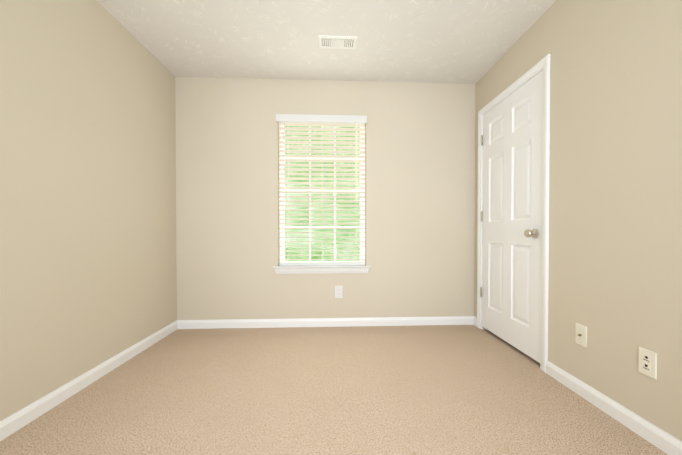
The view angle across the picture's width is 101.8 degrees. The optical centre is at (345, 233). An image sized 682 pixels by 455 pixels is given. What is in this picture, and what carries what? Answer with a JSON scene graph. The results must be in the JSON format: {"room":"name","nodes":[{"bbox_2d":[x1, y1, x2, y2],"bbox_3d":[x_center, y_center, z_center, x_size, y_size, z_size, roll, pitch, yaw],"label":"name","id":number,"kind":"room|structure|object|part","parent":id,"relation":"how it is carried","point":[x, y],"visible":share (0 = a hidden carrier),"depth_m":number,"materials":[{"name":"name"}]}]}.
{"room":"empty bedroom","nodes":[
{"label":"empty bedroom","id":0,"kind":"room"},
{"bbox_2d":[0,0,176,420],"bbox_3d":[-1.631,-0.273,0.646,0.160,2.440,4.080,0,1,-2],"label":"wall","id":1,"kind":"structure","parent":0,"point":[88,274],"depth_m":1.65,"materials":[{"name":"beige paint"}]},
{"bbox_2d":[0,320,179,440],"bbox_3d":[-1.547,0.905,0.742,0.014,0.083,3.920,0,1,-2],"label":"baseboard","id":2,"kind":"structure","parent":1,"relation":"attached to","point":[9,425],"depth_m":1.61,"materials":[{"name":"white wood"}]},
{"bbox_2d":[175,77,474,319],"bbox_3d":[-0.165,-0.296,2.832,3.280,2.440,0.160,0,1,-2],"label":"wall","id":3,"kind":"structure","parent":0,"point":[419,197],"depth_m":2.75,"materials":[{"name":"beige paint"}]},
{"bbox_2d":[274,268,368,273],"bbox_3d":[-0.227,0.366,2.747,0.942,0.060,0.016,0,1,-2],"label":"apron","id":4,"kind":"object","parent":3,"relation":"attached to","point":[317,270],"visible":0.87,"depth_m":2.74,"materials":[{"name":"white wood"}]},
{"bbox_2d":[279,122,364,262],"bbox_3d":[-0.232,-0.422,2.865,0.870,1.484,0.085,0,1,-2],"label":"window","id":5,"kind":"structure","parent":3,"relation":"in","point":[280,194],"depth_m":2.84,"materials":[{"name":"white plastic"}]},
{"bbox_2d":[276,114,366,265],"bbox_3d":[-0.232,-0.424,2.769,0.897,1.486,0.083,0,1,-2],"label":"window blind","id":6,"kind":"object","parent":5,"relation":"attached to","point":[284,120],"visible":0.98,"depth_m":2.78,"materials":[{"name":"white plastic"}]},
{"bbox_3d":[-0.229,0.304,2.791,0.848,0.028,0.054,0,1,-2],"label":"rail","id":7,"kind":"part","parent":6,"relation":"part of","materials":[{"name":"white plastic"}]},
{"bbox_3d":[-0.231,-0.070,2.849,0.826,0.757,0.026,0,1,-2],"label":"window sash","id":8,"kind":"part","parent":5,"relation":"part of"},
{"bbox_3d":[-0.232,-0.778,2.869,0.826,0.727,0.026,0,1,-2],"label":"window sash","id":9,"kind":"part","parent":5,"relation":"part of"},
{"bbox_2d":[273,265,370,267],"bbox_3d":[-0.230,0.327,2.816,0.962,0.017,0.199,0,1,-2],"label":"window sill","id":10,"kind":"structure","parent":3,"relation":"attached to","point":[353,266],"depth_m":2.72,"materials":[{"name":"white wood"}]},
{"bbox_2d":[180,316,476,328],"bbox_3d":[-0.146,0.883,2.755,2.930,0.083,0.020,0,1,-2],"label":"baseboard","id":11,"kind":"structure","parent":3,"relation":"attached to","point":[444,320],"depth_m":2.75,"materials":[{"name":"white wood"}]},
{"bbox_2d":[335,285,342,297],"bbox_3d":[-0.064,0.579,2.761,0.078,0.124,0.008,0,1,-2],"label":"outlet","id":12,"kind":"object","parent":3,"relation":"attached to","point":[338,291],"visible":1,"depth_m":2.76,"materials":[{"name":"white plastic"}]},
{"bbox_2d":[97,0,555,83],"bbox_3d":[-0.076,-1.554,0.780,3.280,0.120,4.240,0,1,-2],"label":"ceiling","id":13,"kind":"structure","parent":0,"point":[450,41],"depth_m":2.11,"materials":[{"name":"white paint"}]},
{"bbox_2d":[318,35,357,49],"bbox_3d":[-0.060,-1.506,2.185,0.305,0.006,0.153,0,1,-2],"label":"ceiling vent","id":14,"kind":"object","parent":13,"relation":"in","point":[321,37],"visible":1,"depth_m":2.15,"materials":[{"name":"white metal"}]},
{"bbox_2d":[322,39,352,46],"bbox_3d":[-0.060,-1.506,2.185,0.238,0.005,0.089,0,1,-2],"label":"louvres","id":15,"kind":"object","parent":14,"relation":"attached to","point":[336,42],"visible":1,"depth_m":2.18,"materials":[{"name":"white metal"}]},
{"bbox_2d":[0,325,667,454],"bbox_3d":[-0.076,1.006,0.808,3.280,0.120,4.240,0,1,-2],"label":"floor","id":16,"kind":"structure","parent":0,"point":[423,390],"depth_m":1.54,"materials":[{"name":"carpet"}]},
{"bbox_2d":[474,0,681,440],"bbox_3d":[1.486,-0.274,0.781,0.160,2.440,4.080,0,1,-2],"label":"wall","id":17,"kind":"structure","parent":0,"point":[615,226],"depth_m":1.42,"materials":[{"name":"beige paint"}]},
{"bbox_2d":[480,70,542,362],"bbox_3d":[1.351,-0.116,2.300,0.051,2.030,0.771,0,1,-2],"label":"door","id":18,"kind":"structure","parent":17,"relation":"in","point":[512,201],"depth_m":2.22,"materials":[{"name":"white paint"}]},
{"bbox_3d":[1.334,-0.168,2.676,0.048,1.567,0.016,0,1,-2],"label":"door hinge","id":19,"kind":"part","parent":18,"relation":"part of","materials":[{"name":"silver metal"}]},
{"bbox_2d":[524,229,538,237],"bbox_3d":[1.321,-0.002,1.976,0.070,0.067,0.067,0,1,-2],"label":"door knob","id":20,"kind":"object","parent":18,"relation":"attached to","point":[533,233],"depth_m":1.96,"materials":[{"name":"silver metal"}]},
{"bbox_2d":[477,54,549,372],"bbox_3d":[1.412,-0.134,2.296,0.178,2.126,0.892,0,1,-2],"label":"door frame","id":21,"kind":"structure","parent":17,"relation":"attached to","point":[544,63],"depth_m":1.89,"materials":[{"name":"white wood"}]},
{"bbox_2d":[575,323,586,347],"bbox_3d":[1.362,0.588,1.606,0.017,0.118,0.072,0,1,-2],"label":"outlet","id":22,"kind":"object","parent":17,"relation":"attached to","point":[581,335],"visible":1,"depth_m":1.60,"materials":[{"name":"beige plastic"}]},
{"bbox_2d":[546,361,681,454],"bbox_3d":[1.416,0.909,0.399,0.014,0.083,2.917,0,1,-2],"label":"baseboard","id":23,"kind":"structure","parent":17,"relation":"attached to","point":[662,440],"depth_m":1.38,"materials":[{"name":"white wood"}]},
{"bbox_2d":[638,347,656,379],"bbox_3d":[1.381,0.591,1.268,0.007,0.118,0.072,0,1,-2],"label":"outlet","id":24,"kind":"object","parent":17,"relation":"attached to","point":[647,364],"visible":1,"depth_m":1.26,"materials":[{"name":"beige plastic"}]},
{"label":"outside","id":25,"kind":"structure","parent":0,"visible":0},
{"bbox_2d":[285,126,359,260],"bbox_3d":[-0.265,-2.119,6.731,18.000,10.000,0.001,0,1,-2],"label":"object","id":26,"kind":"structure","parent":25,"point":[319,239],"depth_m":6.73,"materials":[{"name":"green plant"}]}
]}

